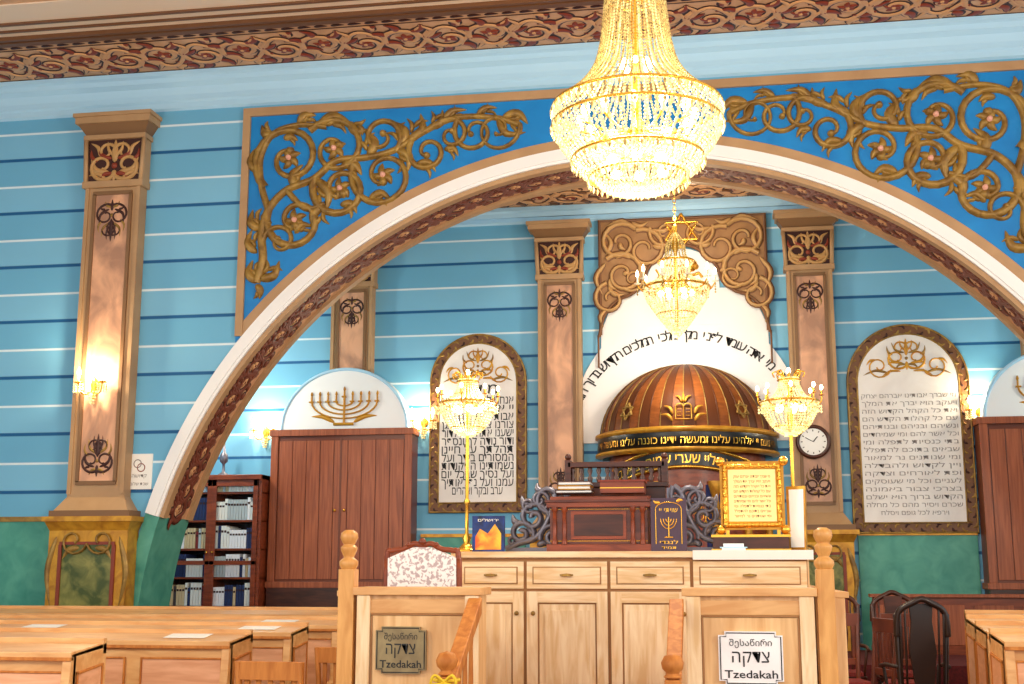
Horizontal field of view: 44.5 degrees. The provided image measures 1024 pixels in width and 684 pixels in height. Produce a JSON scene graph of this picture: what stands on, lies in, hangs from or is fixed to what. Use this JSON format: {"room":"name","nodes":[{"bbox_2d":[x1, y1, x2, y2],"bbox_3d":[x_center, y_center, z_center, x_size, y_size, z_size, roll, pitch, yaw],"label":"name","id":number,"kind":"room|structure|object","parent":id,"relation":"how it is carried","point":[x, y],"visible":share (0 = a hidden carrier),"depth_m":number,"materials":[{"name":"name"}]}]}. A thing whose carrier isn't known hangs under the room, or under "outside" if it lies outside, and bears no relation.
{"room":"house of worship","nodes":[
{"label":"house of worship","id":0,"kind":"room"},
{"bbox_2d":[0,58,1023,532],"bbox_3d":[1.030,0.363,12.484,20.000,6.750,0.700,-2,-10,9],"label":"wall","id":1,"kind":"structure","parent":0,"point":[188,295],"depth_m":13.16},
{"bbox_2d":[0,517,48,605],"bbox_3d":[-6.785,2.848,12.961,4.280,2.030,0.050,-2,-10,9],"label":"trim","id":2,"kind":"structure","parent":1,"relation":"attached to","point":[24,541],"depth_m":12.77,"materials":[{"name":"green paint"}]},
{"bbox_2d":[41,109,161,605],"bbox_3d":[-4.216,0.664,12.797,0.960,6.270,0.300,-2,-10,9],"label":"pilaster","id":3,"kind":"object","parent":1,"relation":"attached to","point":[94,530],"visible":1,"depth_m":12.86,"materials":[{"name":"beige paint"}]},
{"bbox_2d":[73,366,106,403],"bbox_3d":[-4.293,0.442,12.765,0.372,0.385,0.166,-2,-10,9],"label":"candle sconce","id":4,"kind":"object","parent":3,"relation":"attached to","point":[95,384],"visible":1,"depth_m":12.75,"materials":[{"name":"gold metal"}]},
{"bbox_2d":[130,454,152,488],"bbox_3d":[-3.798,1.322,12.754,0.270,0.360,0.016,-2,-10,9],"label":"paper notice","id":5,"kind":"object","parent":1,"relation":"attached to","point":[142,464],"visible":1,"depth_m":12.74,"materials":[{"name":"white paper"}]},
{"bbox_2d":[0,0,1023,81],"bbox_3d":[-1.046,-3.209,11.588,15.600,0.014,2.673,-2,-10,9],"label":"trim","id":6,"kind":"structure","parent":1,"relation":"attached to","point":[684,16],"depth_m":12.42,"materials":[{"name":"brown wood"}]},
{"bbox_2d":[0,13,1023,121],"bbox_3d":[0.960,-2.826,12.632,20.000,0.398,0.160,-2,-10,9],"label":"crown molding","id":7,"kind":"structure","parent":1,"relation":"attached to","point":[1001,36],"depth_m":12.82,"materials":[{"name":"paint"}]},
{"bbox_2d":[133,133,1023,605],"bbox_3d":[1.173,0.525,12.397,10.200,5.200,0.765,-2,-10,9],"label":"arch","id":8,"kind":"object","parent":1,"relation":"attached to","point":[908,222],"depth_m":12.71,"materials":[{"name":"white paint"}]},
{"bbox_2d":[234,60,1023,342],"bbox_3d":[1.114,-1.351,12.374,8.020,2.517,0.090,-2,-10,9],"label":"spandrel panel","id":9,"kind":"object","parent":1,"relation":"attached to","point":[949,137],"visible":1,"depth_m":12.55,"materials":[{"name":"blue paint"}]},
{"bbox_2d":[0,0,1023,81],"bbox_3d":[0.051,-4.046,7.269,20.000,0.140,12.700,-2,-10,9],"label":"decorative frieze","id":10,"kind":"structure","parent":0,"point":[23,23],"depth_m":12.07,"materials":[{"name":"beige paint"}]},
{"bbox_2d":[549,0,725,200],"bbox_3d":[0.838,-2.355,8.529,1.167,2.792,1.167,7,-12,-33],"label":"crystal chandelier","id":11,"kind":"object","parent":10,"relation":"hanging from","point":[622,159],"visible":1,"depth_m":8.19,"materials":[{"name":"gold"}]},
{"bbox_2d":[210,213,1020,649],"bbox_3d":[1.726,1.185,15.050,14.900,6.050,0.200,-2,-10,9],"label":"wall","id":12,"kind":"structure","parent":0,"point":[455,283],"depth_m":15.47,"materials":[{"name":"paint"}]},
{"bbox_2d":[249,418,276,447],"bbox_3d":[-3.108,1.135,15.684,0.372,0.385,0.166,-2,-10,9],"label":"candle sconce","id":13,"kind":"object","parent":12,"relation":"attached to","point":[266,432],"visible":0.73,"depth_m":15.68,"materials":[{"name":"gold metal"}]},
{"bbox_2d":[265,427,419,606],"bbox_3d":[-2.066,2.361,15.203,1.820,2.590,0.328,-2,-10,9],"label":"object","id":14,"kind":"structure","parent":12,"relation":"in","point":[325,483],"depth_m":15.14,"materials":[{"name":"brown wood"}]},
{"bbox_2d":[280,368,411,429],"bbox_3d":[-2.058,0.710,15.549,1.647,0.766,0.236,-2,-10,9],"label":"panel","id":15,"kind":"object","parent":12,"relation":"attached to","point":[338,398],"visible":0.99,"depth_m":15.46,"materials":[{"name":"white paint"}]},
{"bbox_2d":[330,269,377,372],"bbox_3d":[-2.013,-0.499,15.738,0.790,1.830,0.280,-2,-10,9],"label":"pilaster","id":16,"kind":"object","parent":12,"relation":"attached to","point":[352,336],"visible":0.44,"depth_m":15.67,"materials":[{"name":"beige paint"}]},
{"bbox_2d":[409,408,436,438],"bbox_3d":[-1.096,0.997,15.371,0.372,0.385,0.166,-2,-10,9],"label":"candle sconce","id":17,"kind":"object","parent":12,"relation":"attached to","point":[424,422],"visible":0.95,"depth_m":15.36,"materials":[{"name":"gold metal"}]},
{"bbox_2d":[428,334,526,512],"bbox_3d":[-0.417,0.983,15.307,1.212,2.202,0.074,-2,-10,9],"label":"plaque","id":18,"kind":"object","parent":12,"relation":"attached to","point":[497,454],"visible":0.88,"depth_m":15.25,"materials":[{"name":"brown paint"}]},
{"bbox_2d":[526,218,591,547],"bbox_3d":[0.581,1.041,15.012,0.840,5.120,0.300,-2,-10,9],"label":"pilaster","id":19,"kind":"object","parent":12,"relation":"attached to","point":[558,244],"visible":0.67,"depth_m":15.19,"materials":[{"name":"beige paint"}]},
{"bbox_2d":[450,196,808,227],"bbox_3d":[1.697,-1.626,15.381,14.900,0.180,0.160,-2,-10,9],"label":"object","id":20,"kind":"structure","parent":12,"relation":"attached to","point":[746,204],"depth_m":15.39,"materials":[{"name":"blue paint"}]},
{"bbox_2d":[593,213,774,367],"bbox_3d":[2.070,-0.644,15.162,2.186,1.889,0.117,-2,-10,9],"label":"carved panel","id":21,"kind":"object","parent":12,"relation":"attached to","point":[736,244],"visible":0.94,"depth_m":15.22,"materials":[{"name":"brown wood"}]},
{"bbox_2d":[583,249,788,443],"bbox_3d":[2.077,0.027,15.079,2.800,2.360,0.038,-2,-10,9],"label":"inscription panel","id":22,"kind":"object","parent":12,"relation":"attached to","point":[729,335],"visible":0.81,"depth_m":15.09,"materials":[{"name":"white paint"}]},
{"bbox_2d":[655,259,703,296],"bbox_3d":[2.022,-0.779,15.186,0.609,0.486,0.058,-2,-10,9],"label":"relief","id":23,"kind":"object","parent":22,"relation":"attached to","point":[694,266],"visible":0.4,"depth_m":15.18,"materials":[{"name":"gold"}]},
{"bbox_2d":[420,531,980,649],"bbox_3d":[1.706,2.900,14.614,14.900,1.320,0.050,-2,-10,9],"label":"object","id":24,"kind":"structure","parent":12,"relation":"attached to","point":[908,563],"depth_m":14.19,"materials":[{"name":"green stone"}]},
{"bbox_2d":[772,208,859,650],"bbox_3d":[3.530,0.954,14.531,0.840,5.120,0.300,-2,-10,9],"label":"pilaster","id":25,"kind":"object","parent":12,"relation":"attached to","point":[807,235],"visible":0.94,"depth_m":14.66,"materials":[{"name":"beige paint"}]},
{"bbox_2d":[796,425,830,458],"bbox_3d":[3.484,1.154,14.459,0.400,0.400,0.055,-2,-10,9],"label":"round clock","id":26,"kind":"object","parent":25,"relation":"attached to","point":[814,442],"visible":0.96,"depth_m":14.45,"materials":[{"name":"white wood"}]},
{"bbox_2d":[846,324,979,533],"bbox_3d":[4.604,0.987,14.461,1.382,2.432,0.074,-2,-10,9],"label":"plaque","id":27,"kind":"object","parent":12,"relation":"attached to","point":[911,441],"visible":1,"depth_m":14.42,"materials":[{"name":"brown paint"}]},
{"bbox_2d":[965,396,980,419],"bbox_3d":[5.376,0.805,14.317,0.372,0.385,0.166,-2,-10,9],"label":"candle sconce","id":28,"kind":"object","parent":12,"relation":"attached to","point":[977,411],"visible":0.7,"depth_m":14.32,"materials":[{"name":"gold metal"}]},
{"bbox_2d":[972,416,1023,593],"bbox_3d":[6.162,2.118,13.863,1.820,2.590,0.328,-2,-10,9],"label":"wooden cabinet","id":29,"kind":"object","parent":12,"relation":"in","point":[999,440],"depth_m":13.93,"materials":[{"name":"brown wood"}]},
{"bbox_2d":[980,355,1023,416],"bbox_3d":[6.170,0.466,14.209,1.647,0.766,0.236,-2,-10,9],"label":"panel","id":30,"kind":"object","parent":12,"relation":"attached to","point":[1003,395],"visible":0.99,"depth_m":14.20,"materials":[{"name":"white paint"}]},
{"bbox_2d":[1020,341,1023,355],"bbox_3d":[6.117,-0.740,14.414,0.790,1.830,0.280,-2,-10,9],"label":"pilaster","id":31,"kind":"object","parent":12,"relation":"attached to","point":[1021,343],"visible":0.02,"depth_m":14.36,"materials":[{"name":"beige paint"}]},
{"bbox_2d":[451,551,809,683],"bbox_3d":[0.748,1.856,7.710,2.150,1.105,0.792,-2,-10,9],"label":"base cabinet","id":32,"kind":"object","parent":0,"point":[553,617],"depth_m":7.43,"materials":[{"name":"beige wood"}]},
{"bbox_2d":[500,183,765,207],"bbox_3d":[1.522,-1.953,14.367,14.900,0.120,2.300,-2,-10,9],"label":"ceiling","id":33,"kind":"structure","parent":0,"point":[693,191],"depth_m":15.14,"materials":[{"name":"beige paint"}]},
{"bbox_2d":[634,190,717,340],"bbox_3d":[1.828,-0.980,13.985,0.940,1.970,0.898,-2,-10,9],"label":"crystal chandelier","id":34,"kind":"object","parent":33,"relation":"hanging from","point":[677,331],"visible":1,"depth_m":13.79,"materials":[{"name":"gold"}]},
{"bbox_2d":[847,650,967,683],"bbox_3d":[1.522,3.695,13.341,14.900,0.700,2.300,-2,-10,9],"label":"floor","id":35,"kind":"structure","parent":0,"point":[958,674],"depth_m":11.94,"materials":[{"name":"red carpet"}]},
{"bbox_2d":[173,474,269,606],"bbox_3d":[-3.627,2.659,15.274,1.280,2.030,0.494,-2,-10,9],"label":"bookcase","id":36,"kind":"object","parent":35,"relation":"on","point":[258,562],"visible":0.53,"depth_m":15.13,"materials":[{"name":"brown wood"}]},
{"bbox_2d":[169,486,258,605],"bbox_3d":[-3.619,2.630,15.295,1.111,1.840,0.382,-2,-10,9],"label":"books","id":37,"kind":"object","parent":36,"relation":"on","point":[226,537],"visible":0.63,"depth_m":15.11,"materials":[{"name":"white paper"}]},
{"bbox_2d":[217,444,228,474],"bbox_3d":[-3.568,1.437,15.483,0.160,0.450,0.156,-2,-10,9],"label":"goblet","id":38,"kind":"object","parent":36,"relation":"on","point":[223,456],"visible":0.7,"depth_m":15.45,"materials":[{"name":"grey metal"}]},
{"bbox_2d":[595,364,779,546],"bbox_3d":[1.984,1.812,14.186,2.160,3.307,1.087,-2,-10,9],"label":"torah ark","id":39,"kind":"object","parent":35,"relation":"on","point":[696,415],"visible":0.49,"depth_m":14.03,"materials":[{"name":"brown wood"}]},
{"bbox_2d":[868,594,1023,654],"bbox_3d":[3.937,3.074,13.655,10.060,0.635,0.400,-2,-10,9],"label":"bench","id":40,"kind":"object","parent":35,"relation":"on","point":[955,605],"visible":0.17,"depth_m":13.37,"materials":[{"name":"brown wood"}]},
{"bbox_3d":[-0.194,2.410,4.591,20.000,0.100,15.700,-2,-10,9],"label":"floor","id":41,"kind":"structure","parent":0,"visible":0},
{"bbox_2d":[0,637,106,683],"bbox_3d":[-4.880,2.203,6.880,5.232,1.125,0.780,-2,-10,9],"label":"desk","id":42,"kind":"object","parent":41,"relation":"on","point":[23,660],"visible":1,"depth_m":6.62,"materials":[{"name":"brown wood"}]},
{"bbox_2d":[0,627,252,683],"bbox_3d":[-4.488,2.391,7.913,5.662,1.125,0.780,-2,-10,9],"label":"desk","id":43,"kind":"object","parent":41,"relation":"on","point":[133,655],"visible":0.69,"depth_m":7.64,"materials":[{"name":"brown wood"}]},
{"bbox_2d":[0,620,308,683],"bbox_3d":[-4.308,2.585,8.981,5.662,1.125,0.780,-2,-10,9],"label":"pew","id":44,"kind":"object","parent":41,"relation":"on","point":[288,642],"visible":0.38,"depth_m":8.92,"materials":[{"name":"brown wood"}]},
{"bbox_2d":[24,620,298,637],"bbox_3d":[-2.694,1.954,8.464,1.934,0.017,3.480,-2,-10,9],"label":"paper sheets","id":45,"kind":"object","parent":44,"relation":"on","point":[174,635],"visible":0.82,"depth_m":8.87,"materials":[{"name":"white paper"}]},
{"bbox_2d":[0,605,337,615],"bbox_3d":[-3.998,2.955,11.128,5.562,1.165,0.780,-2,-10,9],"label":"pew","id":46,"kind":"object","parent":41,"relation":"on","point":[4,609],"visible":0.03,"depth_m":11.28,"materials":[{"name":"brown wood"}]},
{"bbox_2d":[0,614,337,683],"bbox_3d":[-4.128,2.779,10.049,5.662,1.125,0.780,-2,-10,9],"label":"pew","id":47,"kind":"object","parent":41,"relation":"on","point":[322,632],"visible":0.13,"depth_m":10.12,"materials":[{"name":"brown wood"}]},
{"bbox_2d":[234,661,304,683],"bbox_3d":[-1.277,2.287,6.996,0.415,1.003,0.487,-3,-11,14],"label":"wooden chair","id":48,"kind":"object","parent":41,"relation":"on","point":[271,671],"visible":1,"depth_m":6.86,"materials":[{"name":"brown wood"}]},
{"bbox_2d":[314,647,336,683],"bbox_3d":[-1.062,2.517,8.258,0.415,1.003,0.487,-1,-10,4],"label":"wooden chair","id":49,"kind":"object","parent":41,"relation":"on","point":[324,655],"visible":0.42,"depth_m":8.12,"materials":[{"name":"brown wood"}]},
{"bbox_2d":[337,585,848,683],"bbox_3d":[0.596,1.951,7.632,2.610,0.890,2.800,-2,-10,9],"label":"bimah side parapet","id":50,"kind":"object","parent":41,"relation":"on","point":[840,596],"visible":0.16,"depth_m":6.12,"materials":[{"name":"beige wood"}]},
{"bbox_2d":[336,530,358,683],"bbox_3d":[-0.843,1.566,6.378,0.097,1.200,0.097,-2,-10,9],"label":"newel post","id":51,"kind":"object","parent":50,"relation":"attached to","point":[348,573],"depth_m":6.38,"materials":[{"name":"brown wood"}]},
{"bbox_2d":[375,626,426,673],"bbox_3d":[-0.558,1.548,6.281,0.260,0.230,0.026,-2,-10,9],"label":"sign","id":52,"kind":"object","parent":50,"relation":"attached to","point":[398,649],"visible":1,"depth_m":6.27,"materials":[{"name":"brown metal"}]},
{"bbox_2d":[353,586,490,683],"bbox_3d":[-0.459,1.712,6.375,0.665,0.910,0.290,-2,-10,9],"label":"parapet","id":53,"kind":"object","parent":50,"relation":"attached to","point":[439,611],"depth_m":6.30,"materials":[{"name":"beige wood"}]},
{"bbox_2d":[383,538,461,586],"bbox_3d":[-0.459,1.718,7.135,0.448,1.172,0.552,-2,-10,9],"label":"upholstered armchair","id":54,"kind":"object","parent":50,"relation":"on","point":[422,564],"visible":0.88,"depth_m":6.96,"materials":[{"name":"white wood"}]},
{"bbox_2d":[436,598,481,683],"bbox_3d":[-0.242,1.888,5.797,0.100,1.358,0.699,-2,-10,9],"label":"stair handrail","id":55,"kind":"object","parent":50,"relation":"attached to","point":[453,662],"visible":0.93,"depth_m":5.93,"materials":[{"name":"brown wood"}]},
{"bbox_2d":[429,674,460,683],"bbox_3d":[-0.292,1.559,5.547,0.127,0.178,0.141,-2,-10,9],"label":"ribbon","id":56,"kind":"object","parent":55,"relation":"attached to","point":[438,679],"visible":0.96,"depth_m":5.50,"materials":[{"name":"yellow fabric"}]},
{"bbox_2d":[435,369,500,551],"bbox_3d":[-0.288,0.758,8.050,0.406,1.177,0.406,-6,-12,31],"label":"table lamp","id":57,"kind":"object","parent":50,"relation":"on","point":[470,383],"visible":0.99,"depth_m":8.03,"materials":[{"name":"gold metal"}]},
{"bbox_2d":[472,516,504,551],"bbox_3d":[-0.147,1.206,7.854,0.205,0.225,0.035,-2,-10,9],"label":"illustrated book","id":58,"kind":"object","parent":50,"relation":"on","point":[488,532],"visible":0.96,"depth_m":7.84,"materials":[{"name":"blue paper"}]},
{"bbox_2d":[505,483,570,551],"bbox_3d":[0.174,1.125,8.008,0.445,0.440,0.083,-2,-10,9],"label":"scroll","id":59,"kind":"object","parent":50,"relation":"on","point":[537,500],"visible":0.65,"depth_m":7.98,"materials":[{"name":"grey metal"}]},
{"bbox_2d":[545,496,651,550],"bbox_3d":[0.561,1.136,7.843,0.660,0.360,0.430,-2,-10,9],"label":"wooden lectern","id":60,"kind":"object","parent":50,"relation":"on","point":[577,523],"visible":0.9,"depth_m":7.65,"materials":[{"name":"brown wood"}]},
{"bbox_2d":[555,479,646,494],"bbox_3d":[0.559,0.909,7.812,0.560,0.080,0.230,-2,-10,9],"label":"books","id":61,"kind":"object","parent":60,"relation":"on","point":[630,486],"visible":1,"depth_m":7.73,"materials":[{"name":"brown paper"}]},
{"bbox_2d":[565,452,668,497],"bbox_3d":[0.684,1.048,8.147,0.674,0.642,0.150,-2,-10,9],"label":"balustrade","id":62,"kind":"object","parent":60,"relation":"on","point":[653,489],"visible":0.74,"depth_m":8.13,"materials":[{"name":"brown wood"}]},
{"bbox_2d":[650,498,686,550],"bbox_3d":[0.949,1.107,7.572,0.215,0.320,0.030,-2,-10,9],"label":"plaque","id":63,"kind":"object","parent":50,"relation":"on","point":[668,515],"visible":0.97,"depth_m":7.56,"materials":[{"name":"blue"}]},
{"bbox_2d":[661,599,683,683],"bbox_3d":[0.745,1.859,5.636,0.100,1.358,0.699,-2,-10,9],"label":"stair handrail","id":64,"kind":"object","parent":50,"relation":"attached to","point":[672,663],"visible":1,"depth_m":5.71,"materials":[{"name":"brown wood"}]},
{"bbox_2d":[667,481,725,550],"bbox_3d":[1.176,1.095,7.845,0.445,0.440,0.083,-2,-10,9],"label":"scroll","id":65,"kind":"object","parent":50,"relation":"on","point":[701,500],"visible":0.59,"depth_m":7.81,"materials":[{"name":"grey metal"}]},
{"bbox_2d":[681,587,817,683],"bbox_3d":[1.169,1.664,6.110,0.645,0.910,0.290,-2,-10,9],"label":"parapet","id":66,"kind":"object","parent":50,"relation":"attached to","point":[789,612],"depth_m":6.04,"materials":[{"name":"beige wood"}]},
{"bbox_2d":[718,631,783,683],"bbox_3d":[1.146,1.517,6.000,0.305,0.250,0.026,-2,-10,9],"label":"sign","id":67,"kind":"object","parent":50,"relation":"attached to","point":[745,657],"visible":1,"depth_m":5.99,"materials":[{"name":"white plastic"}]},
{"bbox_2d":[693,550,813,559],"bbox_3d":[1.470,1.312,7.682,0.695,0.055,0.744,-2,-10,9],"label":"table cloth","id":68,"kind":"object","parent":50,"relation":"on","point":[697,554],"visible":1,"depth_m":7.32,"materials":[{"name":"white fabric"}]},
{"bbox_2d":[720,543,746,549],"bbox_3d":[1.322,1.223,7.457,0.160,0.040,0.120,-2,-10,9],"label":"books","id":69,"kind":"object","parent":68,"relation":"on","point":[731,546],"visible":0.93,"depth_m":7.41,"materials":[{"name":"white paper"}]},
{"bbox_2d":[711,456,790,549],"bbox_3d":[1.459,0.993,7.672,0.475,0.570,0.260,-2,-10,9],"label":"sign","id":70,"kind":"object","parent":68,"relation":"on","point":[752,497],"visible":0.98,"depth_m":7.60,"materials":[{"name":"gold metal"}]},
{"bbox_2d":[754,368,822,549],"bbox_3d":[1.772,0.736,7.913,0.406,1.162,0.406,2,-11,-13],"label":"table lamp","id":71,"kind":"object","parent":68,"relation":"on","point":[766,405],"visible":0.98,"depth_m":7.91,"materials":[{"name":"gold metal"}]},
{"bbox_2d":[786,486,806,549],"bbox_3d":[1.733,1.074,7.615,0.141,0.390,0.073,-8,-13,37],"label":"book","id":72,"kind":"object","parent":68,"relation":"on","point":[795,495],"visible":0.82,"depth_m":7.60,"materials":[{"name":"paint"}]},
{"bbox_2d":[813,527,838,683],"bbox_3d":[1.515,1.496,5.994,0.097,1.200,0.097,-2,-10,9],"label":"newel post","id":73,"kind":"object","parent":50,"relation":"attached to","point":[824,571],"depth_m":5.99,"materials":[{"name":"brown wood"}]},
{"bbox_2d":[964,610,1023,683],"bbox_3d":[5.862,2.622,9.323,4.582,1.175,0.780,-2,-10,9],"label":"pew","id":74,"kind":"object","parent":41,"relation":"on","point":[989,612],"visible":0.2,"depth_m":10.08,"materials":[{"name":"brown wood"}]},
{"bbox_2d":[965,614,1023,683],"bbox_3d":[5.589,2.430,8.271,4.772,1.175,0.780,-2,-10,9],"label":"pew","id":75,"kind":"object","parent":41,"relation":"on","point":[970,619],"visible":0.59,"depth_m":8.98,"materials":[{"name":"brown wood"}]},
{"bbox_2d":[975,620,1023,683],"bbox_3d":[5.340,2.239,7.215,4.912,1.175,0.780,-2,-10,9],"label":"pew","id":76,"kind":"object","parent":41,"relation":"on","point":[982,643],"visible":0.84,"depth_m":7.91,"materials":[{"name":"brown wood"}]},
{"bbox_2d":[989,628,1023,683],"bbox_3d":[5.097,2.046,6.157,5.042,1.175,0.780,-2,-10,9],"label":"pew","id":77,"kind":"object","parent":41,"relation":"on","point":[1006,644],"visible":1,"depth_m":6.70,"materials":[{"name":"brown wood"}]},
{"bbox_3d":[2.858,3.175,9.502,1.040,0.150,2.700,-2,-10,9],"label":"dais","id":78,"kind":"object","parent":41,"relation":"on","visible":0},
{"bbox_2d":[845,595,869,679],"bbox_3d":[2.818,2.723,10.705,0.454,1.172,0.522,-2,-10,9],"label":"wooden chair","id":79,"kind":"object","parent":78,"relation":"on","point":[856,607],"visible":0.27,"depth_m":10.83,"materials":[{"name":"brown wood"}]},
{"bbox_2d":[846,613,870,683],"bbox_3d":[2.598,2.637,9.761,0.395,1.003,0.487,0,-10,-1],"label":"wooden chair","id":80,"kind":"object","parent":78,"relation":"on","point":[852,619],"visible":0.33,"depth_m":9.99,"materials":[{"name":"red wood"}]},
{"bbox_2d":[871,617,896,683],"bbox_3d":[2.475,2.476,8.874,0.487,1.002,0.375,2,-10,-10],"label":"wooden chair","id":81,"kind":"object","parent":78,"relation":"on","point":[880,625],"visible":0.75,"depth_m":8.99,"materials":[{"name":"red wood"}]},
{"bbox_2d":[870,590,913,683],"bbox_3d":[3.291,2.709,10.628,0.454,1.172,0.522,-2,-10,9],"label":"wooden chair","id":82,"kind":"object","parent":78,"relation":"on","point":[891,603],"visible":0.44,"depth_m":10.90,"materials":[{"name":"brown wood"}]},
{"bbox_2d":[878,613,914,683],"bbox_3d":[3.056,2.624,9.686,0.395,1.003,0.487,-4,-11,19],"label":"wooden chair","id":83,"kind":"object","parent":78,"relation":"on","point":[881,615],"visible":0.27,"depth_m":9.94,"materials":[{"name":"red wood"}]},
{"bbox_2d":[879,596,950,683],"bbox_3d":[2.791,2.341,8.602,0.434,1.172,0.521,-1,-10,4],"label":"chair","id":84,"kind":"object","parent":78,"relation":"on","point":[922,645],"visible":1,"depth_m":8.44,"materials":[{"name":"black wood"}]}
]}

